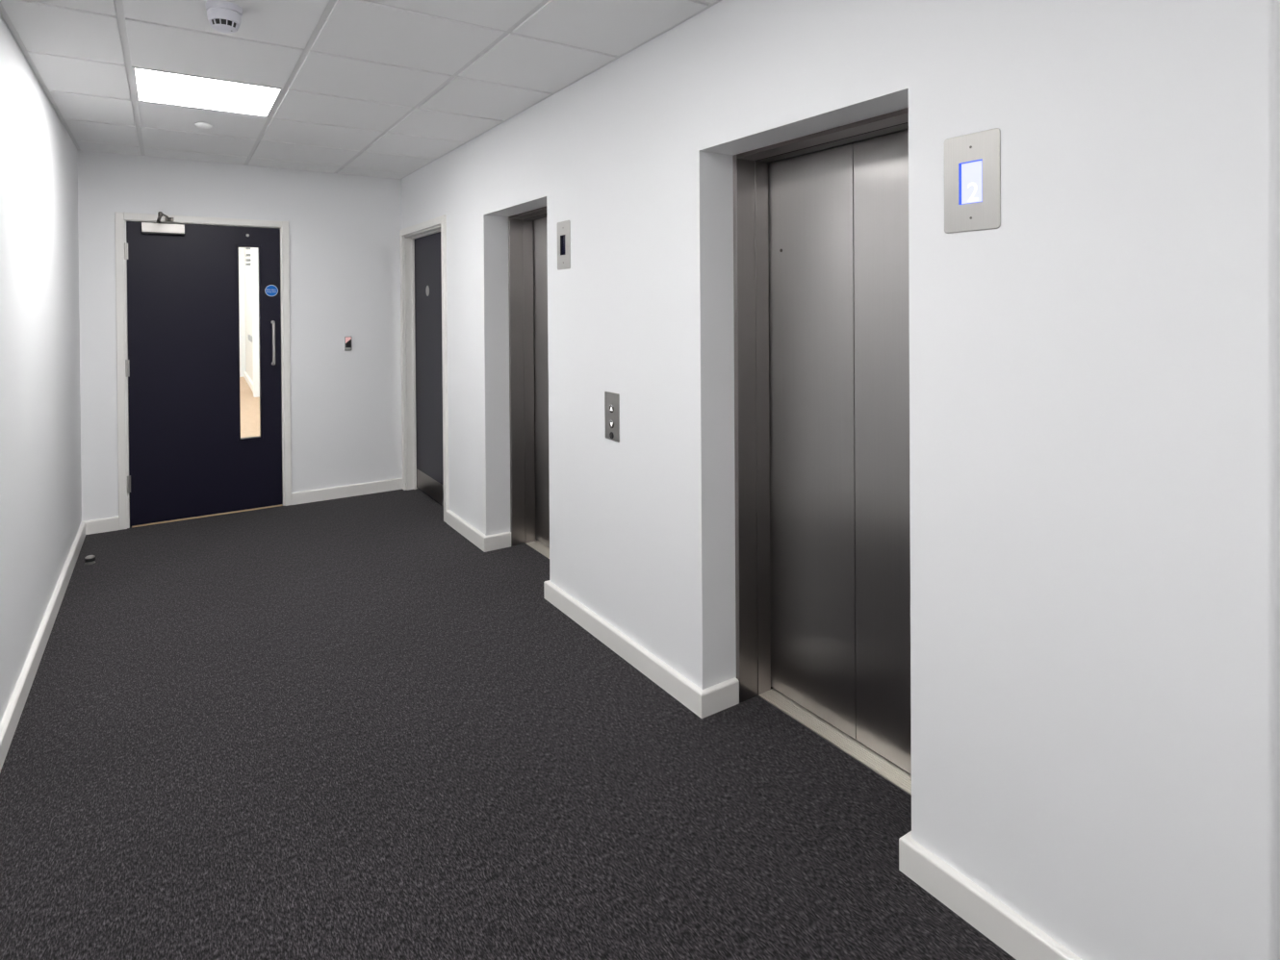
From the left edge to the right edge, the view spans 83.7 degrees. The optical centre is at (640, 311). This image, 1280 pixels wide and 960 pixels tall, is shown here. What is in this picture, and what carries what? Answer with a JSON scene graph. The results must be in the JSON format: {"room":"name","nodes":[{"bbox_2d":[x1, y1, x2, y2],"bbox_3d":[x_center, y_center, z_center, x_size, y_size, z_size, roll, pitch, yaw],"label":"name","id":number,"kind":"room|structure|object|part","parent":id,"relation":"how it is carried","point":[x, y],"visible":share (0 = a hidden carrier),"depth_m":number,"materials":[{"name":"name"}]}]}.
{"room":"lobby","nodes":[
{"label":"lobby","id":0,"kind":"room"},
{"bbox_2d":[0,13,81,723],"bbox_3d":[-1.263,0.185,0.917,0.150,2.539,8.750,-1,0,-34],"label":"wall","id":1,"kind":"structure","parent":0,"point":[40,466],"depth_m":3.00,"materials":[{"name":"white paint"}]},
{"bbox_2d":[0,521,85,771],"bbox_3d":[-1.224,1.410,1.036,0.021,0.087,8.600,-1,0,-34],"label":"baseboard","id":2,"kind":"structure","parent":1,"relation":"attached to","point":[9,724],"depth_m":2.88,"materials":[{"name":"white"}]},
{"bbox_2d":[76,150,402,521],"bbox_3d":[-2.613,-0.217,5.347,2.796,3.300,0.130,-1,0,-34],"label":"wall","id":3,"kind":"structure","parent":0,"point":[345,254],"depth_m":5.35,"materials":[{"name":"white paint"}]},
{"bbox_2d":[85,516,118,535],"bbox_3d":[-3.512,1.400,4.665,0.170,0.087,0.021,-1,0,-34],"label":"baseboard","id":4,"kind":"structure","parent":3,"relation":"attached to","point":[93,526],"depth_m":4.66,"materials":[{"name":"white"}]},
{"bbox_2d":[114,212,291,530],"bbox_3d":[-3.043,0.391,5.031,1.034,2.094,0.186,-1,0,-34],"label":"door","id":5,"kind":"structure","parent":3,"relation":"in","point":[182,453],"depth_m":4.96,"materials":[{"name":"black wood"}]},
{"bbox_2d":[141,211,184,235],"bbox_3d":[-3.154,-0.580,4.723,0.243,0.119,0.313,-1,0,-34],"label":"door closer","id":6,"kind":"object","parent":5,"relation":"attached to","point":[158,228],"depth_m":4.81,"materials":[{"name":"silver metal"}]},
{"bbox_3d":[-3.167,-0.615,4.705,0.026,0.048,0.299,-1,1,-36],"label":"arm","id":7,"kind":"part","parent":6,"relation":"part of","materials":[{"name":"grey metal"}]},
{"bbox_2d":[264,284,278,296],"bbox_3d":[-2.692,-0.149,5.215,0.083,0.083,0.003,-1,0,-34],"label":"door sign","id":8,"kind":"object","parent":5,"relation":"attached to","point":[270,291],"visible":1,"depth_m":5.21,"materials":[{"name":"blue plastic"}]},
{"bbox_3d":[-2.670,0.233,5.199,0.026,0.329,0.056,-1,0,-34],"label":"pull handle","id":9,"kind":"part","parent":5,"relation":"part of","materials":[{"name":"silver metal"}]},
{"bbox_2d":[291,478,402,505],"bbox_3d":[-2.237,1.386,5.510,0.820,0.087,0.021,-1,0,-34],"label":"baseboard","id":10,"kind":"structure","parent":3,"relation":"attached to","point":[313,496],"depth_m":5.48,"materials":[{"name":"white"}]},
{"bbox_2d":[344,336,351,350],"bbox_3d":[-2.250,0.249,5.501,0.050,0.108,0.016,-1,0,-34],"label":"card reader","id":11,"kind":"object","parent":3,"relation":"attached to","point":[347,340],"visible":1,"depth_m":5.49,"materials":[{"name":"grey plastic"}]},
{"bbox_2d":[238,247,245,377],"bbox_3d":[-8.773,-0.244,15.193,5.800,3.300,0.150,-1,0,-34],"label":"wall","id":12,"kind":"structure","parent":0,"point":[242,294],"depth_m":15.27,"materials":[{"name":"white paint"}]},
{"bbox_2d":[244,247,253,382],"bbox_3d":[-6.356,-0.255,14.317,2.735,3.300,3.980,-1,0,-34],"label":"wall","id":13,"kind":"structure","parent":0,"point":[247,270],"depth_m":14.12,"materials":[{"name":"white paint"}]},
{"bbox_2d":[243,371,253,392],"bbox_3d":[-7.437,1.353,13.605,0.045,0.110,3.984,-1,0,-31],"label":"baseboard","id":14,"kind":"structure","parent":13,"relation":"attached to","point":[248,380],"depth_m":13.66,"materials":[{"name":"white"}]},
{"bbox_2d":[245,247,251,268],"bbox_3d":[-7.125,-1.011,13.061,0.150,0.440,0.220,-1,0,-34],"label":"air vent","id":15,"kind":"object","parent":13,"relation":"in","point":[249,248],"visible":0.39,"depth_m":13.00,"materials":[{"name":"grey"}]},
{"bbox_2d":[251,247,259,397],"bbox_3d":[-5.237,-0.250,12.568,2.800,3.300,0.170,-1,0,-34],"label":"wall","id":16,"kind":"structure","parent":0,"point":[254,251],"depth_m":11.75,"materials":[{"name":"white paint"}]},
{"bbox_2d":[0,0,717,179],"bbox_3d":[0.942,-1.060,2.460,5.214,0.018,8.570,-1,0,-34],"label":"ceiling","id":17,"kind":"structure","parent":0,"point":[319,126],"depth_m":3.00,"materials":[{"name":"white tile"}]},
{"bbox_2d":[194,122,212,128],"bbox_3d":[-2.409,-1.023,3.937,0.086,0.030,0.086,-1,0,-34],"label":"sprinkler","id":18,"kind":"object","parent":17,"relation":"attached to","point":[203,125],"visible":1,"depth_m":3.92,"materials":[{"name":"white plastic"}]},
{"bbox_2d":[204,0,242,33],"bbox_3d":[-1.412,-0.992,2.425,0.109,0.084,0.109,-1,0,-34],"label":"smoke detector","id":19,"kind":"object","parent":17,"relation":"attached to","point":[223,16],"visible":1,"depth_m":2.39,"materials":[{"name":"white plastic"}]},
{"bbox_2d":[0,0,721,179],"bbox_3d":[0.941,-1.062,2.455,5.246,0.014,8.614,-1,0,-34],"label":"ceiling grid","id":20,"kind":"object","parent":17,"relation":"attached to","point":[118,6],"depth_m":2.98,"materials":[{"name":"white metal"}]},
{"bbox_2d":[131,66,282,117],"bbox_3d":[-2.073,-1.044,3.426,0.577,0.014,0.577,-1,0,-34],"label":"ceiling light","id":21,"kind":"object","parent":20,"relation":"attached to","point":[154,86],"visible":0.86,"depth_m":3.39,"materials":[{"name":"white plastic"}]},
{"bbox_2d":[0,377,1016,959],"bbox_3d":[-3.059,1.481,7.497,6.800,0.120,21.800,-1,0,-34],"label":"floor","id":22,"kind":"structure","parent":0,"point":[351,728],"depth_m":2.18,"materials":[{"name":"grey carpet"}]},
{"bbox_2d":[84,555,95,564],"bbox_3d":[-3.151,1.423,4.090,0.048,0.045,0.048,-1,0,-34],"label":"door stop","id":23,"kind":"object","parent":22,"relation":"on","point":[89,560],"visible":1,"depth_m":4.08,"materials":[{"name":"silver metal"}]},
{"bbox_2d":[401,0,1279,959],"bbox_3d":[-0.239,0.159,3.594,0.420,2.539,5.417,-1,0,-34],"label":"wall","id":24,"kind":"structure","parent":0,"point":[1094,372],"depth_m":1.58,"materials":[{"name":"white paint"}]},
{"bbox_2d":[399,215,448,522],"bbox_3d":[-1.551,0.389,5.302,0.156,2.074,1.084,-1,0,-34],"label":"door","id":25,"kind":"structure","parent":24,"relation":"in","point":[423,319],"depth_m":5.49,"materials":[{"name":"grey wood"}]},
{"bbox_3d":[-1.529,1.333,5.322,0.002,0.148,0.915,-1,0,-34],"label":"kick plate","id":26,"kind":"part","parent":25,"relation":"part of","materials":[{"name":"metal"}]},
{"bbox_2d":[446,510,511,552],"bbox_3d":[-1.043,1.384,4.567,0.172,0.087,0.686,-1,0,-34],"label":"baseboard","id":27,"kind":"structure","parent":24,"relation":"attached to","point":[499,541],"depth_m":4.33,"materials":[{"name":"white"}]},
{"bbox_2d":[508,205,549,559],"bbox_3d":[-0.460,0.416,4.054,0.245,2.021,0.869,-1,0,-34],"label":"elevator door","id":28,"kind":"structure","parent":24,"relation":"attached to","point":[527,231],"depth_m":4.36,"materials":[{"name":"metal"}]},
{"bbox_3d":[-0.435,1.424,4.073,0.107,0.004,0.809,-1,0,-34],"label":"sill","id":29,"kind":"part","parent":28,"relation":"part of","materials":[{"name":"metal"}]},
{"bbox_3d":[-0.540,0.411,4.271,0.026,2.013,0.419,-1,0,-34],"label":"door panel","id":30,"kind":"part","parent":28,"relation":"part of","materials":[{"name":"metal"}]},
{"bbox_2d":[557,220,570,269],"bbox_3d":[-0.360,-0.313,3.395,0.016,0.228,0.134,-1,0,-34],"label":"display","id":31,"kind":"object","parent":24,"relation":"attached to","point":[563,227],"visible":1,"depth_m":3.39,"materials":[{"name":"metal"}]},
{"bbox_2d":[604,391,619,442],"bbox_3d":[-0.122,0.447,3.035,0.008,0.203,0.117,-1,0,-34],"label":"panel","id":32,"kind":"object","parent":24,"relation":"attached to","point":[611,399],"visible":1,"depth_m":3.03,"materials":[{"name":"metal"}]},
{"bbox_2d":[543,580,739,718],"bbox_3d":[-0.060,1.388,3.082,0.172,0.087,1.258,-1,0,-34],"label":"baseboard","id":33,"kind":"structure","parent":24,"relation":"attached to","point":[704,704],"depth_m":2.78,"materials":[{"name":"white"}]},
{"bbox_2d":[732,107,911,795],"bbox_3d":[0.682,0.421,2.329,0.245,2.021,0.871,-1,0,-34],"label":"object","id":34,"kind":"object","parent":24,"relation":"attached to","point":[821,276],"visible":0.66,"depth_m":2.45,"materials":[{"name":"metal"}]},
{"bbox_3d":[0.602,0.416,2.546,0.026,2.013,0.420,-1,0,-34],"label":"door panel","id":35,"kind":"part","parent":34,"relation":"part of","materials":[{"name":"metal"}]},
{"bbox_3d":[0.707,1.429,2.348,0.107,0.004,0.811,-1,0,-34],"label":"sill","id":36,"kind":"part","parent":34,"relation":"part of","materials":[{"name":"metal"}]},
{"bbox_3d":[0.843,0.416,2.182,0.026,2.013,0.448,-1,0,-34],"label":"door panel","id":37,"kind":"part","parent":34,"relation":"part of","materials":[{"name":"metal"}]},
{"bbox_2d":[944,128,1000,233],"bbox_3d":[0.779,-0.301,1.675,0.016,0.228,0.140,-1,0,-34],"label":"display","id":38,"kind":"object","parent":24,"relation":"attached to","point":[972,162],"visible":1,"depth_m":1.67,"materials":[{"name":"metal"}]},
{"bbox_3d":[2.611,0.148,2.322,2.930,2.539,0.150,-1,0,-34],"label":"wall","id":39,"kind":"structure","parent":0,"visible":0},
{"bbox_2d":[898,831,1081,959],"bbox_3d":[2.217,1.377,2.404,3.221,0.087,0.760,-1,0,-34],"label":"baseboard","id":40,"kind":"structure","parent":39,"relation":"attached to","point":[1001,925],"depth_m":1.66,"materials":[{"name":"white"}]}
]}

